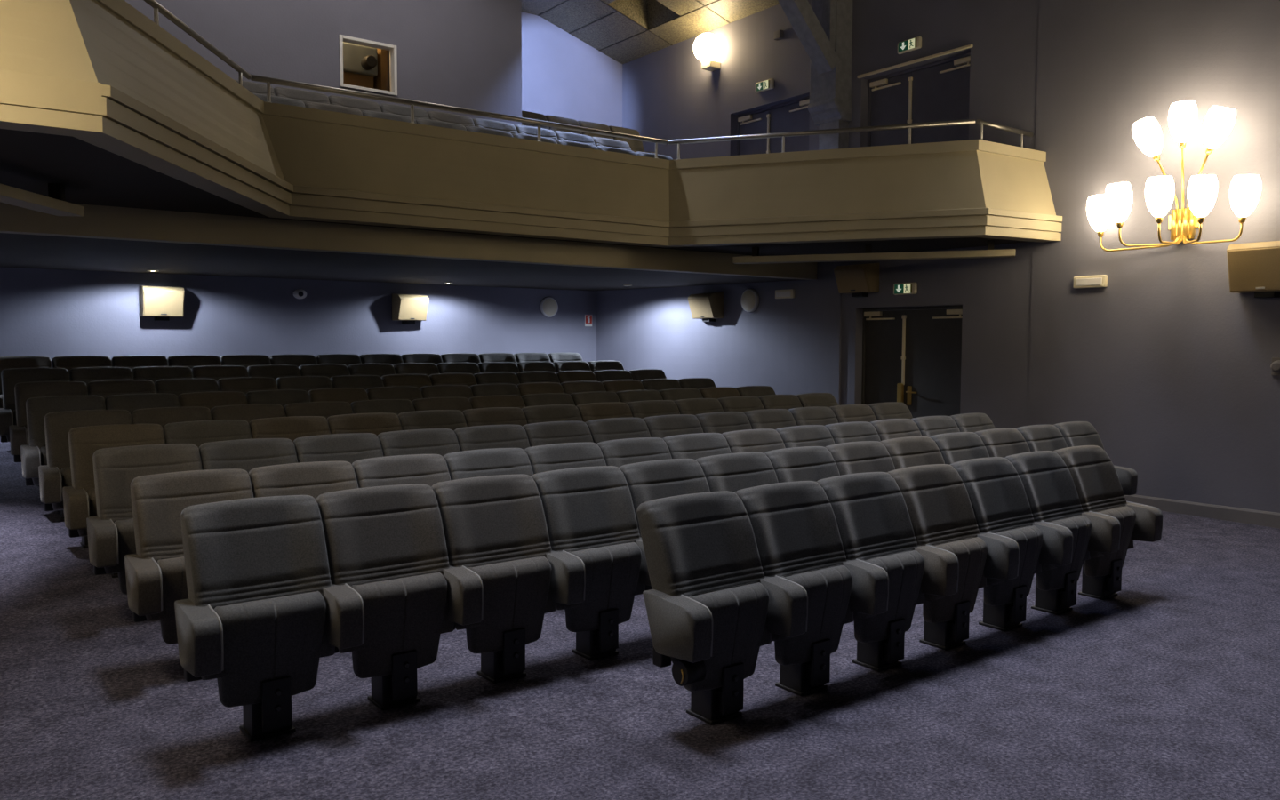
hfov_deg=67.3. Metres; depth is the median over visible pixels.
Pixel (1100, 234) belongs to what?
socket
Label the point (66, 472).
seat cushion
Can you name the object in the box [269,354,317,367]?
seat
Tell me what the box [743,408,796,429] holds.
seat
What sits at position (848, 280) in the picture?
grille
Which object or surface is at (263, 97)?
seat
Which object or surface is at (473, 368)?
seat
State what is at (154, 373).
seat
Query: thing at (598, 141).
seat
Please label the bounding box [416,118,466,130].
seat
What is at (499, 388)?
seat
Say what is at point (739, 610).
seat cushion
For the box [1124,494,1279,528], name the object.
baseboard
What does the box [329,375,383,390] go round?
seat
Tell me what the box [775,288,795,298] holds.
emergency light
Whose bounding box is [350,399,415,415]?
seat
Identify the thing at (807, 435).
seat
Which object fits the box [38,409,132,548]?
seat
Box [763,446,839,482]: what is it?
seat
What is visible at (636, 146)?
seat
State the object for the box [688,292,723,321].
wall speaker
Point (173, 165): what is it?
balcony
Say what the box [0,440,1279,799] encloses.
floor
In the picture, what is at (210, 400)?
seat
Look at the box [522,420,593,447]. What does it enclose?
seat
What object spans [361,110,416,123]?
seat
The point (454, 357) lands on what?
seat
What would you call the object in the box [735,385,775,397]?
seat
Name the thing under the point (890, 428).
seat
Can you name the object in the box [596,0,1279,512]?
wall
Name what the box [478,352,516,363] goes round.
seat
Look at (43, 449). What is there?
seat cushion
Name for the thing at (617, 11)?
trim
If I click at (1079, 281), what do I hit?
diffuser
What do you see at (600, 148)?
seat
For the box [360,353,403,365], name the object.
seat
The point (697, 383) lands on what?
seat
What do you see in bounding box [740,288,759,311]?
round wall light
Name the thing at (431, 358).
seat
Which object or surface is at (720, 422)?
seat
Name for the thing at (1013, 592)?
seat cushion
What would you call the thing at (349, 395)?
seat
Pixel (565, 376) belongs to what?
seat
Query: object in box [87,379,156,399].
seat
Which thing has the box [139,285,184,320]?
wall speaker
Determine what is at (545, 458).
seat
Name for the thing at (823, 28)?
post
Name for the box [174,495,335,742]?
seat
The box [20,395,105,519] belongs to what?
seat
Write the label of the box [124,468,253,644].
seat
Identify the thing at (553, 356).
seat
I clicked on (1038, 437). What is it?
seat
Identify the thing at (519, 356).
seat
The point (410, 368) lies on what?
seat
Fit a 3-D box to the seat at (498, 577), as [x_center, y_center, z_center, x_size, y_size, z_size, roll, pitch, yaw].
[-0.682,0.860,4.599,0.600,0.949,0.465,-3,4,-37]
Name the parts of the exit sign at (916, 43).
arrow panel, figure panel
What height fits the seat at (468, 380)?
0.949 m
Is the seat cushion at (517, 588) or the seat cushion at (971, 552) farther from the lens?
the seat cushion at (971, 552)
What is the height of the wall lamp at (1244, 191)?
1.273 m
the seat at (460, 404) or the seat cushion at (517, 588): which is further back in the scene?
the seat at (460, 404)
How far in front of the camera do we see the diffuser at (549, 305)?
16.02 m
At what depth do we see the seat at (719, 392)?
10.52 m
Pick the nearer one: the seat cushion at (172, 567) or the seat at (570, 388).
the seat cushion at (172, 567)
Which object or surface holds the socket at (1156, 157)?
attached to the wall lamp at (1244, 191)
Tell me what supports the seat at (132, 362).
on the floor
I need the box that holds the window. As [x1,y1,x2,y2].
[339,34,397,95]
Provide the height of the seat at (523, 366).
0.949 m
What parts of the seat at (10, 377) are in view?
armrest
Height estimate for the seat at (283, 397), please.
0.949 m
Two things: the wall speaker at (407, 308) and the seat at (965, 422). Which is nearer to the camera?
the seat at (965, 422)
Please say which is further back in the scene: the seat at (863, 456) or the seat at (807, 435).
the seat at (807, 435)
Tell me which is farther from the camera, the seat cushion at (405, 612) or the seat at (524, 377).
the seat at (524, 377)
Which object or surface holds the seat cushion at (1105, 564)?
on the seat at (1116, 522)
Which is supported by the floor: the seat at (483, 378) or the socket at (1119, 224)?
the seat at (483, 378)
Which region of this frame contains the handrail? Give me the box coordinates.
[143,0,1033,159]
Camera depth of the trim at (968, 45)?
11.23 m
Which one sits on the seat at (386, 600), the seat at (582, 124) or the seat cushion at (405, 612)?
the seat cushion at (405, 612)
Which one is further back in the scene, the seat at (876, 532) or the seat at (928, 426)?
the seat at (928, 426)
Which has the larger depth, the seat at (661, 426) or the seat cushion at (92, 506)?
the seat at (661, 426)
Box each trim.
[537,0,730,51]
[813,278,841,405]
[857,44,972,78]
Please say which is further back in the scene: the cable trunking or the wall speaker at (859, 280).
the wall speaker at (859, 280)
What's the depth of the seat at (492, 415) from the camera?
7.87 m
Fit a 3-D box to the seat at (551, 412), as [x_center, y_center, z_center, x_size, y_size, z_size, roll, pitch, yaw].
[-0.689,0.526,8.112,0.600,0.949,0.465,-3,4,-37]
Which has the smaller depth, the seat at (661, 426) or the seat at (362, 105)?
the seat at (661, 426)
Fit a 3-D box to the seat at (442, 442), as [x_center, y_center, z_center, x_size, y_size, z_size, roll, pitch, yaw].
[-1.424,0.682,6.371,0.600,0.949,0.465,-3,4,-37]
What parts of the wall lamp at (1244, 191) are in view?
lamp shade, lamp shade, arm, lamp shade, arm, lamp shade, arm, arm, lamp shade, arm, arm, arm, lamp shade, arm, lamp shade, lamp shade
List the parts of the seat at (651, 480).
armrest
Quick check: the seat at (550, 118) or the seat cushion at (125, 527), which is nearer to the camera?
the seat cushion at (125, 527)
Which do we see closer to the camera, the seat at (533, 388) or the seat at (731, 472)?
the seat at (731, 472)
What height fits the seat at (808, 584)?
0.949 m
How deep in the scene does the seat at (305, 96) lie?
9.73 m
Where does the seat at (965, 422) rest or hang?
on the floor
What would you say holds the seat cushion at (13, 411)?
on the seat at (10, 377)
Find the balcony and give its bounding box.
[0,0,1062,291]
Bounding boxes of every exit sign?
[755,78,774,93]
[893,282,917,295]
[897,36,921,54]
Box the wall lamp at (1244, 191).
[1086,100,1261,251]
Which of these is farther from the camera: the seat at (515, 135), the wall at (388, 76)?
the wall at (388, 76)
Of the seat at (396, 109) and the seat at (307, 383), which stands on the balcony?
the seat at (396, 109)
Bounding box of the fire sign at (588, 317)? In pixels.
[584,314,591,326]
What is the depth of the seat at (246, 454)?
5.79 m
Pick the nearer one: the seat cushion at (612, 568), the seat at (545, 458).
the seat cushion at (612, 568)
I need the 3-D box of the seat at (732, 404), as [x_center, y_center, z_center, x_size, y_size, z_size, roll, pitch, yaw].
[1.062,0.448,9.441,0.600,0.949,0.465,-3,4,-37]
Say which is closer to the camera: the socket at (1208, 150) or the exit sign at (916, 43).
the socket at (1208, 150)
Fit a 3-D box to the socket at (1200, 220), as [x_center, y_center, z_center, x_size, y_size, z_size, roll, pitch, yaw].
[4.856,-1.561,8.319,0.060,0.058,0.060,-3,4,-37]
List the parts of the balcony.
moulding, moulding, moulding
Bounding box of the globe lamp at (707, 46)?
[693,32,720,71]
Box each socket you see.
[1097,231,1103,237]
[1116,221,1123,228]
[1152,154,1159,161]
[1155,216,1163,223]
[1178,142,1185,148]
[1197,216,1204,223]
[1205,147,1213,154]
[1238,216,1246,223]
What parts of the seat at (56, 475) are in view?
armrest, backrest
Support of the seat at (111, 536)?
on the floor
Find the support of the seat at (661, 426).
on the floor
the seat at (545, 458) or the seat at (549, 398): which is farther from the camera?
the seat at (549, 398)
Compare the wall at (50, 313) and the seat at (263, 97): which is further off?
the wall at (50, 313)
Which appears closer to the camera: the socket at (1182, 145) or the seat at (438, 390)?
the socket at (1182, 145)
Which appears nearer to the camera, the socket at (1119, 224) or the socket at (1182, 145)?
the socket at (1182, 145)
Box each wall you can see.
[0,267,596,364]
[124,0,521,125]
[358,44,387,90]
[387,50,390,91]
[521,11,622,127]
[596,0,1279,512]
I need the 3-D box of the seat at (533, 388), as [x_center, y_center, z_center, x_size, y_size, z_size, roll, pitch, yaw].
[-1.002,0.294,10.213,0.600,0.949,0.465,-3,4,-37]
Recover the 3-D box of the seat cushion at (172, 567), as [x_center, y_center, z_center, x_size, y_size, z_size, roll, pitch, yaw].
[-2.106,0.955,4.663,0.428,0.422,0.157,-3,4,-37]
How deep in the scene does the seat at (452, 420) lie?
7.54 m
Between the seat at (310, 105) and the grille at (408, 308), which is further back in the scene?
the grille at (408, 308)
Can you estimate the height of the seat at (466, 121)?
0.949 m
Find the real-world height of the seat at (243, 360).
0.949 m
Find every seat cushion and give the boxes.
[0,394,3,407]
[12,409,16,425]
[40,446,47,465]
[60,467,71,519]
[87,488,96,516]
[114,518,136,594]
[156,555,188,644]
[214,590,325,707]
[351,571,447,678]
[465,555,551,653]
[564,541,641,631]
[683,581,768,692]
[774,564,852,665]
[854,549,924,642]
[922,536,987,623]
[983,525,1042,606]
[1036,514,1091,591]
[1084,505,1135,576]
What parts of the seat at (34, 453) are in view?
armrest, backrest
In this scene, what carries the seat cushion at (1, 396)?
on the seat at (22, 361)
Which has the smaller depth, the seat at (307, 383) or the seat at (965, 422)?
the seat at (965, 422)
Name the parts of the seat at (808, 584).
armrest, fixing plate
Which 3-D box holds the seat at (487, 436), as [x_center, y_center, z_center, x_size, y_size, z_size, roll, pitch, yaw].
[-0.986,0.663,6.703,0.600,0.949,0.465,-3,4,-37]
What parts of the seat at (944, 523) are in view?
armrest, fixing plate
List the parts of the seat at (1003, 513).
armrest, fixing plate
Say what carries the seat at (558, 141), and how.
on the balcony
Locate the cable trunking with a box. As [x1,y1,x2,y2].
[733,240,1015,263]
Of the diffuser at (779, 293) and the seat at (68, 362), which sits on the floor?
the seat at (68, 362)
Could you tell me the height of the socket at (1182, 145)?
0.057 m
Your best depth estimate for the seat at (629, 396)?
9.85 m
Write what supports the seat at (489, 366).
on the floor
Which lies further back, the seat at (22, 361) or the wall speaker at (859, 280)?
the wall speaker at (859, 280)
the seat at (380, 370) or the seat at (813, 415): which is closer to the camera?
the seat at (813, 415)
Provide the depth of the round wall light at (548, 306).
16.02 m
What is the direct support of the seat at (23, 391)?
on the floor
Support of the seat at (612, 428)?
on the floor
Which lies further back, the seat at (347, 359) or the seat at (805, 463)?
the seat at (347, 359)
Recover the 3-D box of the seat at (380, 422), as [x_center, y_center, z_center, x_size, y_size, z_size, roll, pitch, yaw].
[-2.003,0.584,7.116,0.600,0.949,0.465,-3,4,-37]
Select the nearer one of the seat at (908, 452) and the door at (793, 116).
the seat at (908, 452)
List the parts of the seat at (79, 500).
armrest, backrest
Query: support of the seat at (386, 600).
on the floor
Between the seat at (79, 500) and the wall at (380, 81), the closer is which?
the seat at (79, 500)
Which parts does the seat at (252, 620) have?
armrest, fixing plate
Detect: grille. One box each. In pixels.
[144,290,183,316]
[398,298,428,319]
[688,296,713,318]
[833,268,869,292]
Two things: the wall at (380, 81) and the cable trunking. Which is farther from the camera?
the wall at (380, 81)
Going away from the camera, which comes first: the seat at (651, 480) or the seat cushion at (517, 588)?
the seat cushion at (517, 588)
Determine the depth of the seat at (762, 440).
7.11 m
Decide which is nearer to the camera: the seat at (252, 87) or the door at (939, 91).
the seat at (252, 87)
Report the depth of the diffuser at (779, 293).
13.03 m
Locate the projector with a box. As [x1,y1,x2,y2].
[343,41,377,88]
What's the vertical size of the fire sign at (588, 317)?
0.200 m
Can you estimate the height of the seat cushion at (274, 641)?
0.422 m
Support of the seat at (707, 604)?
on the floor
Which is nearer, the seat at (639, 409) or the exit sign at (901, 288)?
the seat at (639, 409)
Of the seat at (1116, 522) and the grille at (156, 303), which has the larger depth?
the grille at (156, 303)
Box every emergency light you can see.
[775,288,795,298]
[1073,274,1107,288]
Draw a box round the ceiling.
[521,0,779,63]
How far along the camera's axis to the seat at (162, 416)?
7.20 m
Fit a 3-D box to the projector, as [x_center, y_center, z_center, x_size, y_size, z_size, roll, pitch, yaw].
[-3.594,-3.631,11.836,0.570,1.360,0.875,-3,4,-37]
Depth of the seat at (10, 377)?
8.94 m
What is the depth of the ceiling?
14.38 m
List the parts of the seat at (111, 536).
armrest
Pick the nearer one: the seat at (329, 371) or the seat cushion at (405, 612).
the seat cushion at (405, 612)
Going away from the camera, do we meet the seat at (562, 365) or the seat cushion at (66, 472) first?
the seat cushion at (66, 472)
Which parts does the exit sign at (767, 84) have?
arrow panel, figure panel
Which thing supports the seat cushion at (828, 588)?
on the seat at (808, 584)
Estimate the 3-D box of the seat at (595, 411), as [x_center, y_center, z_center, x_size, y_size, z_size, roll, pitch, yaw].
[-0.251,0.506,8.444,0.600,0.949,0.465,-3,4,-37]
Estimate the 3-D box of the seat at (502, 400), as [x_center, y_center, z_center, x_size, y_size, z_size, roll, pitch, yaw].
[-1.254,0.440,8.773,0.600,0.949,0.465,-3,4,-37]
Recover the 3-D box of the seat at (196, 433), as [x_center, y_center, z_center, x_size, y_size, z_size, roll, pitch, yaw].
[-2.879,0.623,6.451,0.600,0.949,0.465,-3,4,-37]
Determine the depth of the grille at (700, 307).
14.12 m
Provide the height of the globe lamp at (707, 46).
0.490 m
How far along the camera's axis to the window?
11.24 m
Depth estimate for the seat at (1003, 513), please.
5.44 m
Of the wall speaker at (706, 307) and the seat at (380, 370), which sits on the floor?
the seat at (380, 370)
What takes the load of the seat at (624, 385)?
on the floor
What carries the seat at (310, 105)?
on the balcony
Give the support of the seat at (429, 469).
on the floor
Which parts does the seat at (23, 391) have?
armrest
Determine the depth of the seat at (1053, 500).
5.77 m
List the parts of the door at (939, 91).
closer arm, panic rod, closer arm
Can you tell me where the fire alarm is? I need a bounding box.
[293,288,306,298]
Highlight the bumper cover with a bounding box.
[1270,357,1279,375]
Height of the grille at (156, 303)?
0.313 m
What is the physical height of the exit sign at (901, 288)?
0.140 m
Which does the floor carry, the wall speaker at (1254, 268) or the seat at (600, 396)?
the seat at (600, 396)
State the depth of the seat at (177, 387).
9.06 m
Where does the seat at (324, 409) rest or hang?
on the floor
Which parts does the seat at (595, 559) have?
armrest, fixing plate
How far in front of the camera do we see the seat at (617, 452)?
6.44 m
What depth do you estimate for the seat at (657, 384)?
11.30 m
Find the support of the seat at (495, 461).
on the floor
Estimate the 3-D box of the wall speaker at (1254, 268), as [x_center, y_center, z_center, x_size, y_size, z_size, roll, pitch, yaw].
[5.404,-1.135,8.321,0.299,0.490,0.500,-3,4,-37]
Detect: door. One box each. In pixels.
[736,96,809,155]
[861,304,962,418]
[867,52,970,146]
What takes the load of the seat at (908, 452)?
on the floor
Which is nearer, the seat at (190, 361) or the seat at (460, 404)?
the seat at (460, 404)
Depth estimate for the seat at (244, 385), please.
9.40 m
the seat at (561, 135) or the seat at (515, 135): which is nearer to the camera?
the seat at (515, 135)
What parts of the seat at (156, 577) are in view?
armrest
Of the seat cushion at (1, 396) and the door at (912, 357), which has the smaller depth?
the seat cushion at (1, 396)
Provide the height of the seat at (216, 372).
0.949 m
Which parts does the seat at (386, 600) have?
armrest, fixing plate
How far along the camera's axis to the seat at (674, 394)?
10.19 m
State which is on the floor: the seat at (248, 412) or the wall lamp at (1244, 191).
the seat at (248, 412)
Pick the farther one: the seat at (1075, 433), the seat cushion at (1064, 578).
the seat at (1075, 433)
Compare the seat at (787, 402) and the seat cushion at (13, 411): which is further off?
the seat at (787, 402)
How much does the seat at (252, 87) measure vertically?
0.949 m
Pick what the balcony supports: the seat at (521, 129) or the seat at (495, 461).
the seat at (521, 129)
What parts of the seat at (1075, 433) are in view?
backrest, armrest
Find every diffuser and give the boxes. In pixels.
[543,298,557,315]
[741,290,755,310]
[776,290,790,296]
[1075,277,1102,286]
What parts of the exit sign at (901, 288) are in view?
arrow panel, figure panel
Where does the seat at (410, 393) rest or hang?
on the floor
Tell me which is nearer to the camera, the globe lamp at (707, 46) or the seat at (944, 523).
the seat at (944, 523)
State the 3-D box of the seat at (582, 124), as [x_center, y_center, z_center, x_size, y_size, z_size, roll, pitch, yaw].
[-0.612,-3.596,13.985,0.600,0.949,0.465,-3,4,-37]
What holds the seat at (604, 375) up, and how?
on the floor
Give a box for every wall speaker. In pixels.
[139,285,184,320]
[392,293,429,323]
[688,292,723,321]
[833,263,879,296]
[1226,240,1279,297]
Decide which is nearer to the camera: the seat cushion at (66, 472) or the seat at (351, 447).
the seat at (351, 447)
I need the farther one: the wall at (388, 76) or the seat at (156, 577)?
the wall at (388, 76)
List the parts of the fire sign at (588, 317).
red panel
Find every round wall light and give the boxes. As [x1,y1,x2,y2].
[540,296,558,317]
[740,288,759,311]
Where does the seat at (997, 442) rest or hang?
on the floor
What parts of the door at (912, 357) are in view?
closer arm, panic rod, handle plate, closer arm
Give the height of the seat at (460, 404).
0.949 m
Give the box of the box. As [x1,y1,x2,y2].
[774,29,783,40]
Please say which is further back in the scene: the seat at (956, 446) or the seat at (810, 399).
the seat at (810, 399)
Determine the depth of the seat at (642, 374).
12.39 m
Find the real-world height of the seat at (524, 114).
0.949 m
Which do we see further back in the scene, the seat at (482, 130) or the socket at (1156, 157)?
the seat at (482, 130)
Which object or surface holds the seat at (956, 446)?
on the floor
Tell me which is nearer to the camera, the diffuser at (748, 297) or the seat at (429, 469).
the seat at (429, 469)
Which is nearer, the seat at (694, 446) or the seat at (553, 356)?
the seat at (694, 446)
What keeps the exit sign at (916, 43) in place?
attached to the wall at (1170, 366)
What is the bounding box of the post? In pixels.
[777,0,852,150]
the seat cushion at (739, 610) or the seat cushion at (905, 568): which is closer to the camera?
the seat cushion at (739, 610)
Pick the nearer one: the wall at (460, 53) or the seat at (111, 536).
the seat at (111, 536)
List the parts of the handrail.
post, rail, post, post, post, rail, post, post, post, post, rail, post, post, rail, post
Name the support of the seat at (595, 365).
on the floor
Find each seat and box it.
[0,355,52,407]
[0,368,69,442]
[8,381,87,462]
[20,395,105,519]
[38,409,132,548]
[51,355,111,374]
[62,424,165,577]
[69,367,133,385]
[86,443,202,594]
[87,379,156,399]
[104,393,179,415]
[111,355,167,370]
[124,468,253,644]
[131,407,212,429]
[132,366,192,383]
[154,378,218,397]
[163,419,252,447]
[167,354,221,369]
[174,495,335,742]
[177,391,247,409]
[192,365,248,381]
[198,438,297,473]
[210,403,286,423]
[216,376,277,394]
[219,354,270,368]
[233,79,275,95]
[245,389,310,407]
[247,364,300,379]
[248,416,330,441]
[248,460,358,498]
[251,92,305,107]
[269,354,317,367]
[273,87,329,103]
[275,376,332,391]
[283,401,352,419]
[293,432,383,463]
[298,364,350,378]
[304,101,362,115]
[307,387,368,403]
[315,353,361,366]
[315,483,454,710]
[327,412,401,436]
[328,95,381,111]
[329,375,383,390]
[347,363,395,376]
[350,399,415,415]
[352,454,450,487]
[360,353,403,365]
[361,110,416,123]
[365,386,423,400]
[377,428,460,456]
[379,103,430,119]
[380,374,431,388]
[392,362,439,375]
[397,409,467,431]
[400,353,443,364]
[411,397,471,411]
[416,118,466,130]
[419,384,472,399]
[427,111,474,127]
[429,373,477,386]
[431,473,556,683]
[436,362,480,375]
[440,352,480,363]
[443,448,533,479]
[454,424,530,451]
[462,407,527,426]
[465,126,513,137]
[468,394,525,408]
[469,383,520,396]
[472,118,517,134]
[473,372,519,384]
[477,361,519,373]
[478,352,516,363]
[512,133,557,143]
[513,352,550,362]
[514,124,557,140]
[515,371,559,383]
[516,361,556,372]
[516,382,564,396]
[520,392,575,407]
[521,110,549,129]
[521,404,582,423]
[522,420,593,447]
[524,442,606,473]
[531,465,645,660]
[544,114,582,134]
[547,352,583,362]
[552,360,591,371]
[554,130,595,145]
[555,139,598,149]
[555,370,597,383]
[560,381,606,394]
[569,391,620,406]
[576,402,632,422]
[577,120,613,139]
[584,417,650,443]
[587,360,623,371]
[592,136,631,150]
[592,369,632,382]
[596,437,671,467]
[597,145,637,155]
[601,379,645,392]
[608,125,655,153]
[616,390,663,403]
[618,458,710,590]
[626,400,679,418]
[628,368,666,381]
[635,152,672,159]
[636,490,771,725]
[640,378,681,391]
[642,414,703,438]
[658,388,703,400]
[662,432,731,459]
[673,398,723,415]
[677,377,716,389]
[695,411,751,433]
[695,452,778,492]
[698,386,740,399]
[717,396,764,412]
[721,428,785,453]
[734,480,853,695]
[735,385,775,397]
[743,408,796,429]
[758,394,802,409]
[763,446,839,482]
[775,424,835,447]
[788,406,838,425]
[795,392,838,407]
[816,472,924,671]
[824,421,880,444]
[824,440,895,475]
[829,404,877,423]
[867,401,912,420]
[870,418,921,440]
[879,436,944,469]
[886,464,987,649]
[910,416,959,436]
[928,432,989,464]
[948,456,1042,631]
[949,413,995,431]
[973,428,1030,457]
[1002,450,1091,615]
[1016,424,1067,451]
[1052,445,1163,599]
[1053,421,1137,495]
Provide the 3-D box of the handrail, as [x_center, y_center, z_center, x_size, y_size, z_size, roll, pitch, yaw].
[-0.221,-2.609,8.512,8.817,0.223,2.794,-3,4,-37]
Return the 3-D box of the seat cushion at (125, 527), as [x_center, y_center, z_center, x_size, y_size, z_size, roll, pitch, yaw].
[-2.679,0.857,5.345,0.428,0.422,0.157,-3,4,-37]
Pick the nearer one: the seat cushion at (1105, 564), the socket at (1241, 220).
the seat cushion at (1105, 564)
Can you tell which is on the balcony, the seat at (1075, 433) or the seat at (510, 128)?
the seat at (510, 128)
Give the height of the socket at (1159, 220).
0.058 m
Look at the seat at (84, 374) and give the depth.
9.41 m
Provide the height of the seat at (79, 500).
0.949 m
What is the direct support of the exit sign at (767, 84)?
attached to the wall at (1170, 366)
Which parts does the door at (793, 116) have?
closer arm, panic rod, closer arm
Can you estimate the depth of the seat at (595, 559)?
4.89 m
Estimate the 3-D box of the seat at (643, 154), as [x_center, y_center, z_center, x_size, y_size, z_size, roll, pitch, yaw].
[0.262,-2.454,11.325,0.653,0.949,0.465,-3,4,-37]
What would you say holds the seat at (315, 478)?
on the floor
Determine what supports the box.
attached to the wall at (1170, 366)
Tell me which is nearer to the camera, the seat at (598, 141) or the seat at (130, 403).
the seat at (130, 403)
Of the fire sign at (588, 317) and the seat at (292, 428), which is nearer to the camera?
the seat at (292, 428)
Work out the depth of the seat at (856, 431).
7.78 m
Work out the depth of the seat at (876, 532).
4.78 m
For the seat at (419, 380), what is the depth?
10.40 m
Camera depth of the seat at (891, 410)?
9.46 m
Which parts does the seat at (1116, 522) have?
backrest, armrest, fixing plate, armrest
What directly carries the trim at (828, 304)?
attached to the wall at (1170, 366)
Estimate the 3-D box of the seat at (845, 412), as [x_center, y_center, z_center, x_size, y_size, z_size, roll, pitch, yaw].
[2.079,0.527,9.029,0.600,0.949,0.465,-3,4,-37]
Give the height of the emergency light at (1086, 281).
0.120 m
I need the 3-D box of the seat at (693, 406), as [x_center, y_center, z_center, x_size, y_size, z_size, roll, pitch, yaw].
[0.624,0.468,9.109,0.600,0.949,0.465,-3,4,-37]
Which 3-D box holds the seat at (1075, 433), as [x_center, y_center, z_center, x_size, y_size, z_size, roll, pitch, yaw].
[3.718,0.665,7.937,0.653,0.949,0.465,-3,4,-37]
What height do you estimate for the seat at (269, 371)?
0.949 m

